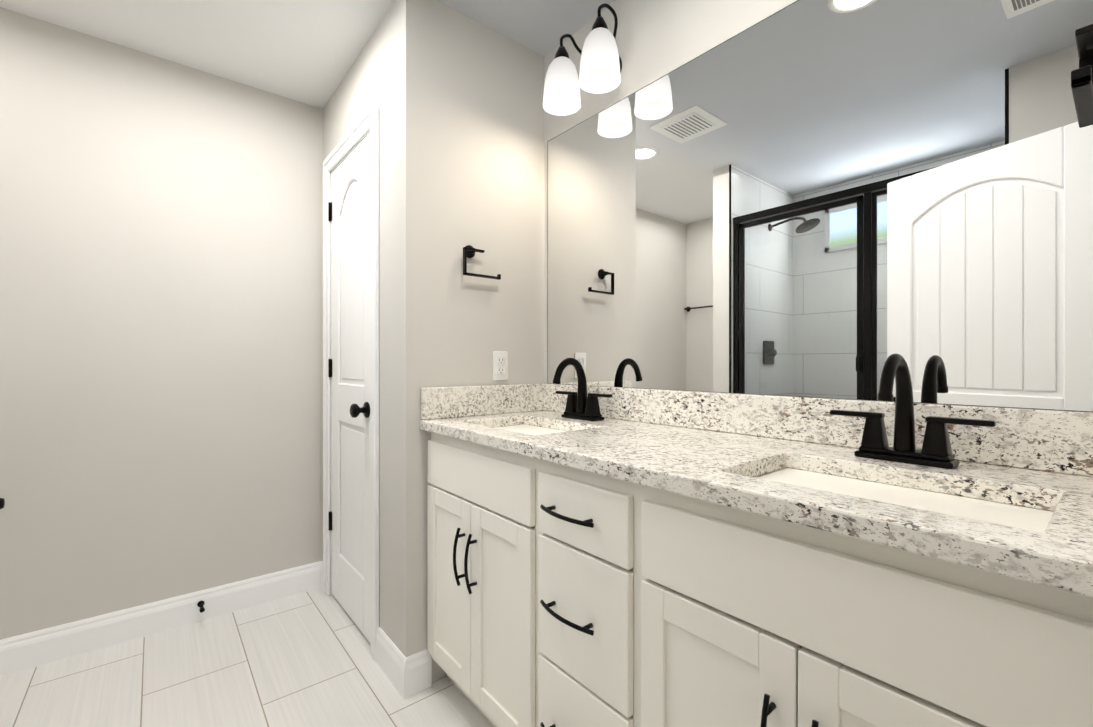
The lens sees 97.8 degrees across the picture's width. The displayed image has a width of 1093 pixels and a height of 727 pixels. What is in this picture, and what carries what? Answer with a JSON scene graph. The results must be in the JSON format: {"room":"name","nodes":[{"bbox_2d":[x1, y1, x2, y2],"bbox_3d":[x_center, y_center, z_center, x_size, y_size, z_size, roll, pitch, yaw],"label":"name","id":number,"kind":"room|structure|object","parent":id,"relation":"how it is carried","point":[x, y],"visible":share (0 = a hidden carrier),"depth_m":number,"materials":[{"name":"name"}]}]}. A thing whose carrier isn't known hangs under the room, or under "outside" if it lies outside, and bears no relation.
{"room":"bathroom","nodes":[
{"label":"bathroom","id":0,"kind":"room"},
{"bbox_2d":[0,7,322,639],"bbox_3d":[-1.751,-0.082,2.033,2.700,2.460,0.100,0,0,-39],"label":"wall","id":1,"kind":"structure","parent":0,"point":[161,328],"depth_m":2.02,"materials":[{"name":"paint"}]},
{"bbox_2d":[0,498,4,508],"bbox_3d":[-2.046,0.503,1.671,0.202,0.048,0.085,0,0,-39],"label":"toilet paper holder","id":2,"kind":"object","parent":1,"relation":"attached to","point":[2,502],"visible":0.98,"depth_m":1.71,"materials":[{"name":"black metal"}]},
{"bbox_2d":[0,561,321,676],"bbox_3d":[-1.915,1.083,1.826,1.982,0.131,0.014,0,0,-39],"label":"baseboard","id":3,"kind":"structure","parent":1,"relation":"attached to","point":[23,652],"depth_m":2.01,"materials":[{"name":"white wood"}]},
{"bbox_2d":[197,601,204,612],"bbox_3d":[-1.515,1.070,2.094,0.026,0.025,0.079,0,0,-39],"label":"door stop","id":4,"kind":"object","parent":3,"relation":"attached to","point":[200,604],"visible":1,"depth_m":2.10,"materials":[{"name":"black metal"}]},
{"bbox_2d":[0,588,492,726],"bbox_3d":[-0.782,1.174,0.935,2.800,0.050,3.030,0,0,-39],"label":"floor","id":5,"kind":"structure","parent":0,"point":[304,659],"depth_m":1.71,"materials":[{"name":"tile"}]},
{"bbox_2d":[420,425,1092,726],"bbox_3d":[0.266,0.691,1.243,0.584,0.914,1.578,0,0,-39],"label":"bathroom vanity","id":6,"kind":"object","parent":5,"relation":"on","point":[622,557],"depth_m":0.83,"materials":[{"name":"white wood"}]},
{"bbox_2d":[420,409,1092,584],"bbox_3d":[0.274,0.217,1.248,0.565,0.035,1.580,0,0,-39],"label":"countertop","id":7,"kind":"structure","parent":6,"relation":"on","point":[702,460],"depth_m":0.84,"materials":[{"name":"white stone"}]},
{"bbox_2d":[496,421,567,432],"bbox_3d":[-0.059,0.305,1.574,0.320,0.166,0.460,0,0,-39],"label":"sink","id":8,"kind":"object","parent":7,"relation":"in","point":[524,426],"depth_m":1.74,"materials":[{"name":"white ceramic"}]},
{"bbox_2d":[548,358,615,420],"bbox_3d":[0.087,0.089,1.674,0.167,0.218,0.274,0,0,-39],"label":"faucet","id":9,"kind":"object","parent":7,"relation":"on","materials":[{"name":"black metal"}]},
{"bbox_2d":[756,461,1047,524],"bbox_3d":[0.564,0.306,0.817,0.320,0.166,0.460,0,0,-39],"label":"sink","id":10,"kind":"object","parent":7,"relation":"in","point":[1022,510],"depth_m":0.86,"materials":[{"name":"white ceramic"}]},
{"bbox_2d":[828,353,999,468],"bbox_3d":[0.691,0.090,0.940,0.167,0.218,0.274,0,0,-39],"label":"faucet","id":11,"kind":"object","parent":7,"relation":"on","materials":[{"name":"black metal"}]},
{"bbox_2d":[0,0,615,108],"bbox_3d":[-0.782,-1.336,0.932,2.800,0.050,3.030,0,0,-39],"label":"ceiling","id":12,"kind":"structure","parent":0,"point":[306,51],"depth_m":1.87,"materials":[{"name":"paint"}]},
{"bbox_2d":[323,1,394,643],"bbox_3d":[-0.813,-0.082,2.125,0.100,2.460,0.950,0,0,-39],"label":"wall","id":13,"kind":"structure","parent":0,"point":[367,80],"depth_m":1.80,"materials":[{"name":"paint"}]},
{"bbox_2d":[321,561,322,589],"bbox_3d":[-1.138,1.082,2.431,0.014,0.131,0.065,0,0,-39],"label":"baseboard","id":14,"kind":"structure","parent":13,"relation":"attached to","point":[322,576],"depth_m":2.43,"materials":[{"name":"white wood"}]},
{"bbox_2d":[328,133,369,641],"bbox_3d":[-0.892,0.099,2.122,0.102,2.078,0.589,0,0,-39],"label":"closet door","id":15,"kind":"structure","parent":13,"relation":"in","point":[349,361],"depth_m":2.12,"materials":[{"name":"white wood"}]},
{"bbox_2d":[323,100,378,660],"bbox_3d":[-0.847,0.066,2.151,0.119,2.164,0.734,0,0,-39],"label":"trim","id":16,"kind":"structure","parent":13,"relation":"attached to","point":[361,129],"depth_m":1.89,"materials":[{"name":"white wood"}]},
{"bbox_2d":[376,627,407,698],"bbox_3d":[-0.567,1.083,1.736,0.014,0.131,0.263,0,0,-39],"label":"baseboard","id":17,"kind":"structure","parent":13,"relation":"attached to","point":[391,660],"depth_m":1.71,"materials":[{"name":"white wood"}]},
{"bbox_2d":[395,0,543,682],"bbox_3d":[-0.280,-0.082,1.884,0.618,2.460,0.100,0,0,-39],"label":"wall","id":18,"kind":"structure","parent":0,"point":[469,137],"depth_m":1.76,"materials":[{"name":"paint"}]},
{"bbox_2d":[406,649,431,696],"bbox_3d":[-0.448,1.083,1.673,0.090,0.131,0.014,0,0,-39],"label":"baseboard","id":19,"kind":"structure","parent":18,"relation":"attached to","point":[419,671],"depth_m":1.67,"materials":[{"name":"white wood"}]},
{"bbox_2d":[463,245,500,279],"bbox_3d":[-0.251,-0.387,1.813,0.159,0.121,0.044,0,0,-39],"label":"towel ring","id":20,"kind":"object","parent":18,"relation":"attached to","point":[469,251],"visible":0.98,"depth_m":1.78,"materials":[{"name":"black metal"}]},
{"bbox_2d":[493,351,507,379],"bbox_3d":[-0.182,0.008,1.893,0.070,0.115,0.009,0,0,-39],"label":"electrical outlet plate","id":21,"kind":"object","parent":18,"relation":"attached to","point":[500,365],"visible":1,"depth_m":1.89,"materials":[{"name":"white plastic"}]},
{"bbox_2d":[420,385,543,420],"bbox_3d":[-0.229,0.142,1.844,0.543,0.112,0.020,0,0,-39],"label":"backsplash","id":22,"kind":"structure","parent":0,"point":[460,401],"depth_m":1.81,"materials":[{"name":"white stone"}]},
{"bbox_2d":[543,3,621,115],"bbox_3d":[0.147,-1.070,1.677,0.218,0.274,0.329,0,0,-39],"label":"sconce","id":23,"kind":"object","parent":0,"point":[600,66],"visible":1,"depth_m":1.64,"materials":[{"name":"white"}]},
{"bbox_2d":[540,383,1092,476],"bbox_3d":[0.484,0.142,1.421,0.020,0.112,1.580,0,0,-39],"label":"backsplash","id":24,"kind":"structure","parent":0,"relation":"attached to","point":[1057,441],"depth_m":1.15,"materials":[{"name":"white stone"}]},
{"bbox_2d":[544,0,1092,411],"bbox_3d":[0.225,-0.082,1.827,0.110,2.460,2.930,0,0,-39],"label":"mirror","id":25,"kind":"object","parent":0,"point":[841,199],"depth_m":1.17,"materials":[{"name":"clear glass"}]},
{"bbox_2d":[1088,437,1092,560],"bbox_3d":[0.762,0.143,0.639,0.543,0.112,0.020,0,0,-39],"label":"backsplash","id":26,"kind":"structure","parent":0,"relation":"attached to","point":[1090,511],"depth_m":0.58,"materials":[{"name":"white stone"}]},
{"bbox_3d":[0.831,-0.080,0.554,0.590,2.460,0.195,0,0,-39],"label":"wall","id":27,"kind":"structure","parent":0,"visible":0},
{"bbox_2d":[1071,24,1092,127],"bbox_3d":[0.703,-0.392,0.604,0.159,0.121,0.044,0,0,-39],"label":"towel ring","id":28,"kind":"object","parent":27,"relation":"attached to","point":[1082,83],"visible":1,"depth_m":0.61,"materials":[{"name":"black metal"}]}
]}

